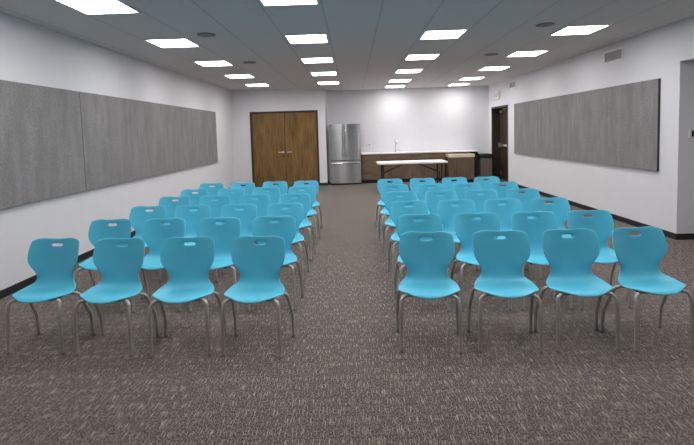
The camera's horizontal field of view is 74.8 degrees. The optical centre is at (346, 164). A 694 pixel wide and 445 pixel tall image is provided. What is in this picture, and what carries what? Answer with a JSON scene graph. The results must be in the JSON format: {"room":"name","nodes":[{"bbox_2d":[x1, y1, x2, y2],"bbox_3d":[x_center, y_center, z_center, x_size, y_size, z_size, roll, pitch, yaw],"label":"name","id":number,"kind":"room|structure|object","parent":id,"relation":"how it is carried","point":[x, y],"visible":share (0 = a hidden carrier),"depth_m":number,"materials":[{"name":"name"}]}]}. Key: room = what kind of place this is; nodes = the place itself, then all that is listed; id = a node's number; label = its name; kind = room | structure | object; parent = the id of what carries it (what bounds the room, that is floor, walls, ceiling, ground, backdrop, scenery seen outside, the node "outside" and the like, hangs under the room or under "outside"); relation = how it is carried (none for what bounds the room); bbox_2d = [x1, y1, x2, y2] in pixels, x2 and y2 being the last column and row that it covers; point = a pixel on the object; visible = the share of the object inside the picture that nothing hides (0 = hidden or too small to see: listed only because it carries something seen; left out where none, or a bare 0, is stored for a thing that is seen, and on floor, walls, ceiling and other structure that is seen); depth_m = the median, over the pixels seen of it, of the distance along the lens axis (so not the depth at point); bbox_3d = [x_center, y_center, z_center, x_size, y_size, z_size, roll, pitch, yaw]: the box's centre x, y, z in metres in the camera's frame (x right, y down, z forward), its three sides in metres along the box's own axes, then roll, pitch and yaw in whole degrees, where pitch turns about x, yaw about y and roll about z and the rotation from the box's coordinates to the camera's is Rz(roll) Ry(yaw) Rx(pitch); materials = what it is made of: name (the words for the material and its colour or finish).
{"room":"meeting room","nodes":[
{"label":"meeting room","id":0,"kind":"room"},
{"bbox_2d":[0,12,234,290],"bbox_3d":[-3.462,-0.188,5.700,0.150,2.800,16.820,-2,4,1],"label":"wall","id":1,"kind":"structure","parent":0,"point":[30,53],"depth_m":5.91,"materials":[{"name":"paint"}]},
{"bbox_2d":[0,80,85,208],"bbox_3d":[-3.393,-0.160,3.920,0.034,1.260,3.697,-2,4,1],"label":"wall panel","id":2,"kind":"object","parent":1,"relation":"attached to","point":[42,155],"visible":1,"depth_m":4.95,"materials":[{"name":"grey fabric"}]},
{"bbox_2d":[0,230,135,298],"bbox_3d":[-3.346,1.196,5.385,0.012,0.078,15.700,-2,4,1],"label":"baseboard","id":3,"kind":"structure","parent":1,"relation":"attached to","point":[16,287],"depth_m":4.73,"materials":[{"name":"black rubber"}]},
{"bbox_2d":[79,92,190,190],"bbox_3d":[-3.351,-0.422,7.645,0.034,1.260,3.757,-2,4,1],"label":"wall panel","id":4,"kind":"object","parent":1,"relation":"attached to","point":[125,140],"visible":0.93,"depth_m":6.97,"materials":[{"name":"grey fabric"}]},
{"bbox_2d":[187,108,217,167],"bbox_3d":[-3.318,-0.623,10.498,0.034,1.260,1.947,-2,4,1],"label":"wall panel","id":5,"kind":"object","parent":1,"relation":"attached to","point":[201,123],"visible":0.96,"depth_m":10.36,"materials":[{"name":"grey fabric"}]},
{"bbox_2d":[230,88,328,182],"bbox_3d":[-1.949,-0.779,13.512,2.700,2.800,0.820,-2,4,1],"label":"wall","id":6,"kind":"structure","parent":0,"point":[244,102],"depth_m":13.05,"materials":[{"name":"paint"}]},
{"bbox_2d":[250,110,319,186],"bbox_3d":[-1.791,-0.447,13.152,1.955,2.180,0.180,-2,4,1],"label":"door","id":7,"kind":"structure","parent":6,"relation":"in","point":[269,132],"depth_m":13.13,"materials":[{"name":"brown wood"}]},
{"bbox_2d":[0,179,693,444],"bbox_3d":[1.231,1.127,5.740,9.456,0.100,16.820,-2,4,1],"label":"floor","id":8,"kind":"structure","parent":0,"point":[344,378],"depth_m":2.93,"materials":[{"name":"carpet"}]},
{"bbox_2d":[5,238,95,354],"bbox_3d":[-2.216,0.958,3.357,0.477,0.771,0.359,-1,4,4],"label":"chair","id":9,"kind":"object","parent":8,"relation":"on","point":[53,266],"visible":0.98,"depth_m":3.44,"materials":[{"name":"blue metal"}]},
{"bbox_2d":[74,219,143,312],"bbox_3d":[-2.179,0.904,4.112,0.477,0.771,0.359,-2,4,2],"label":"chair","id":10,"kind":"object","parent":8,"relation":"on","point":[99,229],"visible":0.48,"depth_m":4.21,"materials":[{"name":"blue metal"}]},
{"bbox_2d":[73,238,159,356],"bbox_3d":[-1.695,0.946,3.302,0.477,0.771,0.359,-1,4,5],"label":"chair","id":11,"kind":"object","parent":8,"relation":"on","point":[119,267],"visible":0.98,"depth_m":3.38,"materials":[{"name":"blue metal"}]},
{"bbox_2d":[127,206,165,282],"bbox_3d":[-2.162,0.850,4.872,0.477,0.771,0.359,-2,4,0],"label":"chair","id":12,"kind":"object","parent":8,"relation":"on","point":[138,215],"visible":0.45,"depth_m":4.97,"materials":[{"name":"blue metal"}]},
{"bbox_2d":[131,218,184,312],"bbox_3d":[-1.671,0.891,4.082,0.477,0.771,0.359,-2,4,1],"label":"chair","id":13,"kind":"object","parent":8,"relation":"on","point":[154,233],"visible":0.56,"depth_m":4.17,"materials":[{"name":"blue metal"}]},
{"bbox_2d":[158,196,189,224],"bbox_3d":[-2.159,0.798,5.612,0.477,0.771,0.359,-2,4,2],"label":"chair","id":14,"kind":"object","parent":8,"relation":"on","point":[167,202],"visible":0.22,"depth_m":5.72,"materials":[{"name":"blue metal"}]},
{"bbox_2d":[148,236,226,357],"bbox_3d":[-1.163,0.933,3.267,0.477,0.771,0.359,-2,4,0],"label":"chair","id":15,"kind":"object","parent":8,"relation":"on","point":[188,267],"visible":0.98,"depth_m":3.35,"materials":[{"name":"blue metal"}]},
{"bbox_2d":[167,205,218,281],"bbox_3d":[-1.669,0.837,4.851,0.477,0.771,0.359,-2,4,0],"label":"chair","id":16,"kind":"object","parent":8,"relation":"on","point":[191,218],"visible":0.42,"depth_m":4.95,"materials":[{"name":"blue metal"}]},
{"bbox_2d":[180,189,207,210],"bbox_3d":[-2.154,0.746,6.350,0.477,0.771,0.359,-2,4,0],"label":"chair","id":17,"kind":"object","parent":8,"relation":"on","point":[194,198],"visible":0.29,"depth_m":6.46,"materials":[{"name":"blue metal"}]},
{"bbox_2d":[199,183,223,199],"bbox_3d":[-2.145,0.692,7.117,0.477,0.771,0.359,-2,4,2],"label":"chair","id":18,"kind":"object","parent":8,"relation":"on","point":[212,191],"visible":0.18,"depth_m":7.22,"materials":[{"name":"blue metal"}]},
{"bbox_2d":[199,195,229,223],"bbox_3d":[-1.650,0.784,5.603,0.477,0.771,0.359,-2,4,1],"label":"chair","id":19,"kind":"object","parent":8,"relation":"on","point":[215,205],"visible":0.36,"depth_m":5.71,"materials":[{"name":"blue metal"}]},
{"bbox_2d":[189,217,240,312],"bbox_3d":[-1.155,0.879,4.038,0.477,0.771,0.359,-2,4,2],"label":"chair","id":20,"kind":"object","parent":8,"relation":"on","point":[223,235],"visible":0.61,"depth_m":4.13,"materials":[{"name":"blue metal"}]},
{"bbox_2d":[217,188,244,209],"bbox_3d":[-1.642,0.731,6.351,0.477,0.771,0.359,-2,4,2],"label":"chair","id":21,"kind":"object","parent":8,"relation":"on","point":[234,196],"visible":0.27,"depth_m":6.46,"materials":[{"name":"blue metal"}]},
{"bbox_2d":[215,204,256,282],"bbox_3d":[-1.164,0.824,4.828,0.477,0.771,0.359,-2,4,1],"label":"chair","id":22,"kind":"object","parent":8,"relation":"on","point":[247,215],"visible":0.44,"depth_m":4.93,"materials":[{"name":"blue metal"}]},
{"bbox_2d":[230,182,254,194],"bbox_3d":[-1.643,0.679,7.102,0.477,0.771,0.359,-2,4,0],"label":"chair","id":23,"kind":"object","parent":8,"relation":"on","point":[248,189],"visible":0.27,"depth_m":7.21,"materials":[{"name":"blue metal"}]},
{"bbox_2d":[239,194,270,216],"bbox_3d":[-1.144,0.770,5.588,0.477,0.771,0.359,-2,4,2],"label":"chair","id":24,"kind":"object","parent":8,"relation":"on","point":[264,200],"visible":0.29,"depth_m":5.69,"materials":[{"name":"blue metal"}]},
{"bbox_2d":[220,236,295,357],"bbox_3d":[-0.646,0.921,3.230,0.477,0.771,0.359,-1,4,6],"label":"chair","id":25,"kind":"object","parent":8,"relation":"on","point":[258,265],"visible":1,"depth_m":3.31,"materials":[{"name":"teal plastic"}]},
{"bbox_2d":[252,187,279,203],"bbox_3d":[-1.137,0.718,6.338,0.477,0.771,0.359,-2,4,2],"label":"chair","id":26,"kind":"object","parent":8,"relation":"on","point":[274,192],"visible":0.29,"depth_m":6.44,"materials":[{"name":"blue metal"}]},
{"bbox_2d":[262,181,286,202],"bbox_3d":[-1.134,0.663,7.116,0.477,0.771,0.359,-2,4,0],"label":"chair","id":27,"kind":"object","parent":8,"relation":"on","point":[282,185],"visible":0.23,"depth_m":7.22,"materials":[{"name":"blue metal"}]},
{"bbox_2d":[247,216,303,311],"bbox_3d":[-0.653,0.865,4.029,0.477,0.771,0.359,-2,4,2],"label":"chair","id":28,"kind":"object","parent":8,"relation":"on","point":[262,226],"visible":0.52,"depth_m":4.12,"materials":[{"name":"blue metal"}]},
{"bbox_2d":[266,203,309,280],"bbox_3d":[-0.662,0.811,4.805,0.477,0.771,0.359,-2,4,2],"label":"chair","id":29,"kind":"object","parent":8,"relation":"on","point":[295,210],"visible":0.56,"depth_m":4.90,"materials":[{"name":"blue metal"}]},
{"bbox_2d":[279,193,315,259],"bbox_3d":[-0.643,0.757,5.570,0.477,0.771,0.359,-2,4,0],"label":"chair","id":30,"kind":"object","parent":8,"relation":"on","point":[303,198],"visible":0.48,"depth_m":5.66,"materials":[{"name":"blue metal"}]},
{"bbox_2d":[288,186,320,244],"bbox_3d":[-0.631,0.703,6.337,0.477,0.771,0.359,-2,4,2],"label":"chair","id":31,"kind":"object","parent":8,"relation":"on","point":[310,190],"visible":0.47,"depth_m":6.43,"materials":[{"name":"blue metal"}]},
{"bbox_2d":[294,180,322,231],"bbox_3d":[-0.637,0.650,7.088,0.477,0.771,0.359,-2,4,0],"label":"chair","id":32,"kind":"object","parent":8,"relation":"on","point":[314,183],"visible":0.4,"depth_m":7.19,"materials":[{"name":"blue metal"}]},
{"bbox_2d":[329,124,360,184],"bbox_3d":[-0.044,-0.306,13.457,0.890,1.755,0.832,-2,4,1],"label":"refrigerator","id":33,"kind":"object","parent":8,"relation":"on","point":[345,148],"visible":1,"depth_m":13.12,"materials":[{"name":"silver metal"}]},
{"bbox_2d":[361,154,380,182],"bbox_3d":[0.713,0.113,13.642,0.545,0.849,0.615,-2,4,1],"label":"base cabinet","id":34,"kind":"object","parent":8,"relation":"on","point":[370,169],"visible":0.94,"depth_m":13.34,"materials":[{"name":"brown wood"}]},
{"bbox_2d":[376,179,402,231],"bbox_3d":[0.680,0.619,6.994,0.477,0.771,0.359,-2,4,0],"label":"chair","id":35,"kind":"object","parent":8,"relation":"on","point":[381,182],"visible":0.44,"depth_m":7.09,"materials":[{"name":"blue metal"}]},
{"bbox_2d":[378,184,408,238],"bbox_3d":[0.669,0.673,6.226,0.477,0.771,0.359,-2,4,0],"label":"chair","id":36,"kind":"object","parent":8,"relation":"on","point":[384,189],"visible":0.44,"depth_m":6.32,"materials":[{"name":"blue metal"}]},
{"bbox_2d":[380,153,412,182],"bbox_3d":[1.460,0.092,13.632,0.950,0.849,0.615,-2,4,1],"label":"base cabinet","id":37,"kind":"object","parent":8,"relation":"on","point":[404,172],"visible":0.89,"depth_m":13.33,"materials":[{"name":"brown wood"}]},
{"bbox_2d":[382,191,416,259],"bbox_3d":[0.666,0.725,5.482,0.477,0.771,0.359,-2,4,1],"label":"chair","id":38,"kind":"object","parent":8,"relation":"on","point":[391,196],"visible":0.44,"depth_m":5.58,"materials":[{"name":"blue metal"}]},
{"bbox_2d":[387,200,427,280],"bbox_3d":[0.663,0.779,4.713,0.477,0.771,0.359,-2,4,0],"label":"chair","id":39,"kind":"object","parent":8,"relation":"on","point":[397,208],"visible":0.38,"depth_m":4.81,"materials":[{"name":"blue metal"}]},
{"bbox_2d":[376,159,447,183],"bbox_3d":[1.642,0.284,11.621,1.730,0.735,0.740,-2,4,0],"label":"folding table","id":40,"kind":"object","parent":8,"relation":"on","point":[420,162],"visible":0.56,"depth_m":11.39,"materials":[{"name":"white plastic"}]},
{"bbox_2d":[394,214,450,311],"bbox_3d":[0.646,0.835,3.918,0.477,0.771,0.359,-2,4,2],"label":"chair","id":41,"kind":"object","parent":8,"relation":"on","point":[431,222],"visible":0.39,"depth_m":4.02,"materials":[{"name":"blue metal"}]},
{"bbox_2d":[410,178,434,199],"bbox_3d":[1.177,0.606,6.964,0.477,0.771,0.359,-2,4,1],"label":"chair","id":42,"kind":"object","parent":8,"relation":"on","point":[414,182],"visible":0.28,"depth_m":7.06,"materials":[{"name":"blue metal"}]},
{"bbox_2d":[412,152,444,181],"bbox_3d":[2.410,0.065,13.619,0.950,0.849,0.615,-2,4,1],"label":"base cabinet","id":43,"kind":"object","parent":8,"relation":"on","point":[419,171],"visible":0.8,"depth_m":13.31,"materials":[{"name":"brown wood"}]},
{"bbox_2d":[361,149,477,177],"bbox_3d":[2.137,0.056,13.609,3.415,0.885,0.649,-2,4,1],"label":"countertop","id":44,"kind":"structure","parent":43,"relation":"on","point":[472,151],"depth_m":13.28,"materials":[{"name":"stone"}]},
{"bbox_2d":[396,231,462,353],"bbox_3d":[0.576,0.886,3.212,0.477,0.771,0.359,-1,4,6],"label":"chair","id":45,"kind":"object","parent":8,"relation":"on","point":[427,262],"visible":1,"depth_m":3.29,"materials":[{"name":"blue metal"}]},
{"bbox_2d":[417,183,445,213],"bbox_3d":[1.173,0.660,6.198,0.477,0.771,0.359,-2,4,0],"label":"chair","id":46,"kind":"object","parent":8,"relation":"on","point":[422,189],"visible":0.34,"depth_m":6.30,"materials":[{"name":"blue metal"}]},
{"bbox_2d":[425,190,459,250],"bbox_3d":[1.156,0.713,5.453,0.477,0.771,0.359,-2,4,2],"label":"chair","id":47,"kind":"object","parent":8,"relation":"on","point":[432,199],"visible":0.33,"depth_m":5.55,"materials":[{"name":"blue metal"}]},
{"bbox_2d":[442,177,467,189],"bbox_3d":[1.671,0.594,6.931,0.477,0.771,0.359,-2,4,0],"label":"chair","id":48,"kind":"object","parent":8,"relation":"on","point":[447,182],"visible":0.22,"depth_m":7.04,"materials":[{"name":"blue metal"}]},
{"bbox_2d":[438,199,478,269],"bbox_3d":[1.156,0.766,4.689,0.477,0.771,0.359,-2,4,2],"label":"chair","id":49,"kind":"object","parent":8,"relation":"on","point":[447,211],"visible":0.49,"depth_m":4.79,"materials":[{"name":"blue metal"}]},
{"bbox_2d":[445,153,474,181],"bbox_3d":[3.275,0.093,13.208,0.750,0.800,0.550,-2,4,1],"label":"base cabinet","id":50,"kind":"object","parent":8,"relation":"on","point":[459,164],"visible":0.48,"depth_m":12.93,"materials":[{"name":"brown laminate"}]},
{"bbox_2d":[453,182,481,204],"bbox_3d":[1.664,0.647,6.169,0.477,0.771,0.359,-2,4,1],"label":"chair","id":51,"kind":"object","parent":8,"relation":"on","point":[459,188],"visible":0.23,"depth_m":6.27,"materials":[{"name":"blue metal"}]},
{"bbox_2d":[450,212,511,311],"bbox_3d":[1.149,0.821,3.905,0.477,0.771,0.359,-2,4,1],"label":"chair","id":52,"kind":"object","parent":8,"relation":"on","point":[465,227],"visible":0.52,"depth_m":3.99,"materials":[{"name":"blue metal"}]},
{"bbox_2d":[465,189,497,219],"bbox_3d":[1.641,0.700,5.434,0.477,0.771,0.359,-2,4,1],"label":"chair","id":53,"kind":"object","parent":8,"relation":"on","point":[479,200],"visible":0.33,"depth_m":5.54,"materials":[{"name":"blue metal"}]},
{"bbox_2d":[478,153,492,180],"bbox_3d":[4.042,0.073,13.353,0.370,0.775,0.440,-2,4,1],"label":"waste bin","id":54,"kind":"object","parent":8,"relation":"on","point":[484,159],"visible":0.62,"depth_m":13.16,"materials":[{"name":"beige plastic"}]},
{"bbox_2d":[474,176,499,193],"bbox_3d":[2.160,0.582,6.904,0.477,0.771,0.359,-2,4,0],"label":"chair","id":55,"kind":"object","parent":8,"relation":"on","point":[484,184],"visible":0.25,"depth_m":7.01,"materials":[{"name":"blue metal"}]},
{"bbox_2d":[489,182,518,203],"bbox_3d":[2.159,0.634,6.150,0.477,0.771,0.359,-2,4,2],"label":"chair","id":56,"kind":"object","parent":8,"relation":"on","point":[501,190],"visible":0.31,"depth_m":6.26,"materials":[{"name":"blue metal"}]},
{"bbox_2d":[467,230,543,353],"bbox_3d":[1.106,0.873,3.183,0.477,0.771,0.359,-1,4,6],"label":"chair","id":57,"kind":"object","parent":8,"relation":"on","point":[501,262],"visible":1,"depth_m":3.26,"materials":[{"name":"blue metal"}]},
{"bbox_2d":[479,198,533,278],"bbox_3d":[1.643,0.753,4.667,0.477,0.771,0.359,-2,4,1],"label":"chair","id":58,"kind":"object","parent":8,"relation":"on","point":[504,212],"visible":0.38,"depth_m":4.77,"materials":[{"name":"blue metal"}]},
{"bbox_2d":[507,188,539,218],"bbox_3d":[2.139,0.686,5.422,0.477,0.771,0.359,-2,4,2],"label":"chair","id":59,"kind":"object","parent":8,"relation":"on","point":[530,193],"visible":0.26,"depth_m":5.52,"materials":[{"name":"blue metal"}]},
{"bbox_2d":[511,211,572,310],"bbox_3d":[1.643,0.808,3.883,0.477,0.771,0.359,-2,4,0],"label":"chair","id":60,"kind":"object","parent":8,"relation":"on","point":[534,228],"visible":0.56,"depth_m":3.98,"materials":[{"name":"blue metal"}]},
{"bbox_2d":[525,197,571,278],"bbox_3d":[2.124,0.741,4.646,0.477,0.771,0.359,-2,4,1],"label":"chair","id":61,"kind":"object","parent":8,"relation":"on","point":[560,206],"visible":0.38,"depth_m":4.74,"materials":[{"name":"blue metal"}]},
{"bbox_2d":[533,228,619,352],"bbox_3d":[1.604,0.859,3.167,0.477,0.771,0.359,-2,4,1],"label":"chair","id":62,"kind":"object","parent":8,"relation":"on","point":[570,259],"visible":0.99,"depth_m":3.25,"materials":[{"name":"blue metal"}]},
{"bbox_2d":[559,210,631,309],"bbox_3d":[2.125,0.795,3.876,0.477,0.771,0.359,-2,4,0],"label":"chair","id":63,"kind":"object","parent":8,"relation":"on","point":[601,222],"visible":0.56,"depth_m":3.97,"materials":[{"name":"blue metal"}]},
{"bbox_2d":[600,226,693,352],"bbox_3d":[2.099,0.845,3.160,0.477,0.771,0.359,-2,4,-4],"label":"chair","id":64,"kind":"object","parent":8,"relation":"on","point":[639,257],"visible":1,"depth_m":3.24,"materials":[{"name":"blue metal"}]},
{"bbox_2d":[0,0,693,90],"bbox_3d":[0.456,-1.745,5.546,8.074,0.100,16.820,-2,4,1],"label":"ceiling","id":65,"kind":"structure","parent":0,"point":[369,40],"depth_m":5.90,"materials":[{"name":"paint"}]},
{"bbox_2d":[54,0,140,14],"bbox_3d":[-2.386,-1.523,4.361,0.564,0.012,0.564,-2,4,1],"label":"recessed light","id":66,"kind":"object","parent":65,"relation":"in","point":[88,7],"visible":1,"depth_m":4.39,"materials":[{"name":"white"}]},
{"bbox_2d":[143,38,200,47],"bbox_3d":[-2.365,-1.652,6.186,0.564,0.012,0.564,-2,4,1],"label":"recessed light","id":67,"kind":"object","parent":65,"relation":"in","point":[165,42],"visible":1,"depth_m":6.16,"materials":[{"name":"white"}]},
{"bbox_2d":[147,39,196,46],"bbox_3d":[-2.365,-1.654,6.185,0.516,0.004,0.516,-2,4,1],"label":"diffuser","id":68,"kind":"object","parent":67,"relation":"attached to","point":[158,42],"depth_m":6.16,"materials":[{"name":"white"}]},
{"bbox_2d":[197,33,215,36],"bbox_3d":[-1.780,-1.639,5.750,0.230,0.010,0.230,-2,4,1],"label":"ceiling speaker","id":69,"kind":"object","parent":65,"relation":"attached to","point":[198,34],"visible":1,"depth_m":5.72},
{"bbox_2d":[199,34,214,36],"bbox_3d":[-1.780,-1.639,5.750,0.198,0.008,0.198,-2,4,1],"label":"grille","id":70,"kind":"object","parent":69,"relation":"attached to","point":[202,35],"depth_m":5.76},
{"bbox_2d":[193,60,233,66],"bbox_3d":[-2.345,-1.780,8.010,0.564,0.012,0.564,-2,4,1],"label":"recessed light","id":71,"kind":"object","parent":65,"relation":"in","point":[215,62],"visible":1,"depth_m":7.99,"materials":[{"name":"white"}]},
{"bbox_2d":[196,61,230,65],"bbox_3d":[-2.345,-1.782,8.010,0.516,0.004,0.516,-2,4,1],"label":"diffuser","id":72,"kind":"object","parent":71,"relation":"attached to","point":[203,63],"depth_m":8.00,"materials":[{"name":"white"}]},
{"bbox_2d":[223,74,254,78],"bbox_3d":[-2.324,-1.908,9.834,0.564,0.012,0.564,-2,4,1],"label":"recessed light","id":73,"kind":"object","parent":65,"relation":"in","point":[232,75],"visible":1,"depth_m":9.82,"materials":[{"name":"white"}]},
{"bbox_2d":[225,75,251,77],"bbox_3d":[-2.324,-1.910,9.834,0.516,0.004,0.516,-2,4,1],"label":"diffuser","id":74,"kind":"object","parent":73,"relation":"attached to","point":[229,76],"depth_m":9.86,"materials":[{"name":"white"}]},
{"bbox_2d":[244,83,269,86],"bbox_3d":[-2.303,-2.037,11.659,0.564,0.012,0.564,-2,4,1],"label":"recessed light","id":75,"kind":"object","parent":65,"relation":"in","point":[261,84],"visible":1,"depth_m":11.69,"materials":[{"name":"white"}]},
{"bbox_2d":[247,84,267,85],"bbox_3d":[-2.303,-2.038,11.659,0.516,0.004,0.516,-2,4,1],"label":"diffuser","id":76,"kind":"object","parent":75,"relation":"attached to","point":[247,84],"depth_m":11.63,"materials":[{"name":"white"}]},
{"bbox_2d":[259,0,318,5],"bbox_3d":[-0.559,-1.568,4.237,0.564,0.012,0.564,-2,4,1],"label":"recessed light","id":77,"kind":"object","parent":65,"relation":"in","point":[263,2],"visible":1,"depth_m":4.44,"materials":[{"name":"white"}]},
{"bbox_2d":[284,33,328,43],"bbox_3d":[-0.537,-1.703,6.161,0.564,0.012,0.564,-2,4,1],"label":"recessed light","id":78,"kind":"object","parent":65,"relation":"in","point":[321,37],"visible":1,"depth_m":6.14,"materials":[{"name":"white"}]},
{"bbox_2d":[286,35,326,42],"bbox_3d":[-0.537,-1.705,6.161,0.516,0.004,0.516,-2,4,1],"label":"diffuser","id":79,"kind":"object","parent":78,"relation":"attached to","point":[290,38],"depth_m":6.16,"materials":[{"name":"white"}]},
{"bbox_2d":[300,57,333,63],"bbox_3d":[-0.516,-1.832,7.986,0.564,0.012,0.564,-2,4,1],"label":"recessed light","id":80,"kind":"object","parent":65,"relation":"in","point":[310,59],"visible":1,"depth_m":7.97,"materials":[{"name":"white"}]},
{"bbox_2d":[302,58,332,62],"bbox_3d":[-0.516,-1.834,7.985,0.516,0.004,0.516,-2,4,1],"label":"diffuser","id":81,"kind":"object","parent":80,"relation":"attached to","point":[305,60],"depth_m":8.01,"materials":[{"name":"white"}]},
{"bbox_2d":[310,71,336,75],"bbox_3d":[-0.496,-1.960,9.810,0.564,0.012,0.564,-2,4,1],"label":"recessed light","id":82,"kind":"object","parent":65,"relation":"in","point":[329,72],"visible":1,"depth_m":9.79,"materials":[{"name":"white"}]},
{"bbox_2d":[317,81,339,84],"bbox_3d":[-0.475,-2.088,11.634,0.564,0.012,0.564,-2,4,1],"label":"recessed light","id":83,"kind":"object","parent":65,"relation":"in","point":[326,82],"visible":1,"depth_m":11.58,"materials":[{"name":"white"}]},
{"bbox_2d":[318,82,338,83],"bbox_3d":[-0.475,-2.090,11.634,0.516,0.004,0.516,-2,4,1],"label":"diffuser","id":84,"kind":"object","parent":83,"relation":"attached to","point":[318,82],"depth_m":11.63,"materials":[{"name":"white"}]},
{"bbox_2d":[385,85,405,87],"bbox_3d":[1.382,-2.242,13.060,0.564,0.012,0.564,-2,4,1],"label":"recessed light","id":85,"kind":"object","parent":65,"relation":"in","point":[387,86],"visible":1,"depth_m":13.05,"materials":[{"name":"white"}]},
{"bbox_2d":[388,79,411,81],"bbox_3d":[1.353,-2.140,11.610,0.564,0.012,0.564,-2,4,1],"label":"recessed light","id":86,"kind":"object","parent":65,"relation":"in","point":[391,80],"visible":1,"depth_m":11.56,"materials":[{"name":"white"}]},
{"bbox_2d":[395,69,423,72],"bbox_3d":[1.332,-2.011,9.786,0.564,0.012,0.564,-2,4,1],"label":"recessed light","id":87,"kind":"object","parent":65,"relation":"in","point":[397,70],"visible":1,"depth_m":9.75,"materials":[{"name":"white"}]},
{"bbox_2d":[404,53,440,59],"bbox_3d":[1.312,-1.883,7.961,0.564,0.012,0.564,-2,4,1],"label":"recessed light","id":88,"kind":"object","parent":65,"relation":"in","point":[409,56],"visible":1,"depth_m":7.94,"materials":[{"name":"white"}]},
{"bbox_2d":[419,29,468,39],"bbox_3d":[1.291,-1.755,6.137,0.564,0.012,0.564,-2,4,1],"label":"recessed light","id":89,"kind":"object","parent":65,"relation":"in","point":[446,33],"visible":1,"depth_m":6.11,"materials":[{"name":"white"}]},
{"bbox_2d":[447,83,470,85],"bbox_3d":[3.211,-2.294,13.036,0.564,0.012,0.564,-2,4,1],"label":"recessed light","id":90,"kind":"object","parent":65,"relation":"in","point":[452,84],"visible":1,"depth_m":13.02,"materials":[{"name":"white"}]},
{"bbox_2d":[459,77,484,79],"bbox_3d":[3.181,-2.191,11.585,0.564,0.012,0.564,-2,4,1],"label":"recessed light","id":91,"kind":"object","parent":65,"relation":"in","point":[463,78],"visible":1,"depth_m":11.58,"materials":[{"name":"white"}]},
{"bbox_2d":[477,66,511,70],"bbox_3d":[3.160,-2.063,9.761,0.564,0.012,0.564,-2,4,1],"label":"recessed light","id":92,"kind":"object","parent":65,"relation":"in","point":[490,67],"visible":1,"depth_m":9.75,"materials":[{"name":"white"}]},
{"bbox_2d":[481,67,506,69],"bbox_3d":[3.160,-2.065,9.761,0.516,0.004,0.516,-2,4,1],"label":"diffuser","id":93,"kind":"object","parent":92,"relation":"attached to","point":[484,68],"depth_m":9.77,"materials":[{"name":"white"}]},
{"bbox_2d":[505,50,549,56],"bbox_3d":[3.140,-1.935,7.937,0.564,0.012,0.564,-2,4,1],"label":"recessed light","id":94,"kind":"object","parent":65,"relation":"in","point":[533,52],"visible":1,"depth_m":7.92,"materials":[{"name":"white"}]},
{"bbox_2d":[535,22,554,26],"bbox_3d":[2.508,-1.764,5.742,0.230,0.010,0.230,-2,4,1],"label":"ceiling speaker","id":95,"kind":"object","parent":65,"relation":"attached to","point":[547,24],"visible":1,"depth_m":5.71},
{"bbox_2d":[537,23,553,26],"bbox_3d":[2.508,-1.764,5.742,0.198,0.008,0.198,-2,4,1],"label":"grille","id":96,"kind":"object","parent":95,"relation":"attached to","point":[541,24],"depth_m":5.71,"materials":[{"name":"metal"}]},
{"bbox_2d":[549,24,611,35],"bbox_3d":[3.119,-1.806,6.112,0.564,0.012,0.564,-2,4,1],"label":"recessed light","id":97,"kind":"object","parent":65,"relation":"in","point":[570,29],"visible":1,"depth_m":6.09,"materials":[{"name":"white"}]},
{"bbox_2d":[553,26,604,34],"bbox_3d":[3.119,-1.808,6.112,0.516,0.004,0.516,-2,4,1],"label":"diffuser","id":98,"kind":"object","parent":97,"relation":"attached to","point":[568,30],"depth_m":6.12,"materials":[{"name":"white"}]},
{"bbox_2d":[284,86,488,181],"bbox_3d":[0.518,-0.882,13.963,7.624,2.800,0.150,-2,4,1],"label":"wall","id":99,"kind":"structure","parent":0,"point":[433,118],"depth_m":13.83,"materials":[{"name":"paint"}]},
{"bbox_2d":[489,16,693,233],"bbox_3d":[4.383,-0.409,5.596,0.300,2.800,16.820,-2,4,1],"label":"wall","id":100,"kind":"structure","parent":0,"point":[663,199],"depth_m":6.74,"materials":[{"name":"paint"}]},
{"bbox_2d":[494,91,499,99],"bbox_3d":[4.260,-1.958,12.867,0.052,0.230,0.380,-2,4,1],"label":"exit sign","id":101,"kind":"object","parent":100,"relation":"attached to","point":[497,93],"visible":1,"depth_m":12.85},
{"bbox_2d":[491,105,507,181],"bbox_3d":[4.458,-0.584,12.861,0.295,2.130,1.400,-2,4,1],"label":"door","id":102,"kind":"structure","parent":100,"relation":"in","point":[499,114],"depth_m":13.44,"materials":[{"name":"brown wood"}]},
{"bbox_2d":[509,80,515,89],"bbox_3d":[4.262,-2.043,11.688,0.012,0.185,0.500,-2,4,1],"label":"air vent","id":103,"kind":"object","parent":100,"relation":"in","point":[512,84],"visible":1,"depth_m":11.68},
{"bbox_2d":[514,99,542,156],"bbox_3d":[4.272,-0.852,10.708,0.034,1.255,1.761,-2,4,1],"label":"wall panel","id":104,"kind":"object","parent":100,"relation":"attached to","point":[528,116],"visible":1,"depth_m":10.61,"materials":[{"name":"grey fabric"}]},
{"bbox_2d":[543,78,660,170],"bbox_3d":[4.241,-0.660,7.986,0.034,1.255,3.690,-2,4,1],"label":"wall panel","id":105,"kind":"object","parent":100,"relation":"attached to","point":[619,125],"visible":1,"depth_m":7.33,"materials":[{"name":"grey fabric"}]},
{"bbox_2d":[518,184,693,239],"bbox_3d":[5.022,0.992,4.805,1.544,0.078,14.760,-2,4,1],"label":"baseboard","id":106,"kind":"structure","parent":100,"relation":"attached to","point":[686,236],"depth_m":6.89,"materials":[{"name":"black rubber"}]},
{"bbox_2d":[603,46,623,64],"bbox_3d":[4.211,-1.716,7.185,0.012,0.205,0.550,-2,4,1],"label":"air vent","id":107,"kind":"object","parent":100,"relation":"in","point":[614,55],"visible":1,"depth_m":7.17,"materials":[{"name":"metal"}]},
{"bbox_3d":[5.218,-0.093,4.426,1.382,2.285,3.060,-2,4,1],"label":"wall","id":108,"kind":"structure","parent":0,"visible":0},
{"bbox_2d":[688,129,693,137],"bbox_3d":[4.443,-0.392,5.784,0.170,0.115,0.026,-2,4,1],"label":"thermostat","id":109,"kind":"object","parent":108,"relation":"attached to","point":[690,131],"visible":1,"depth_m":5.77,"materials":[{"name":"plastic"}]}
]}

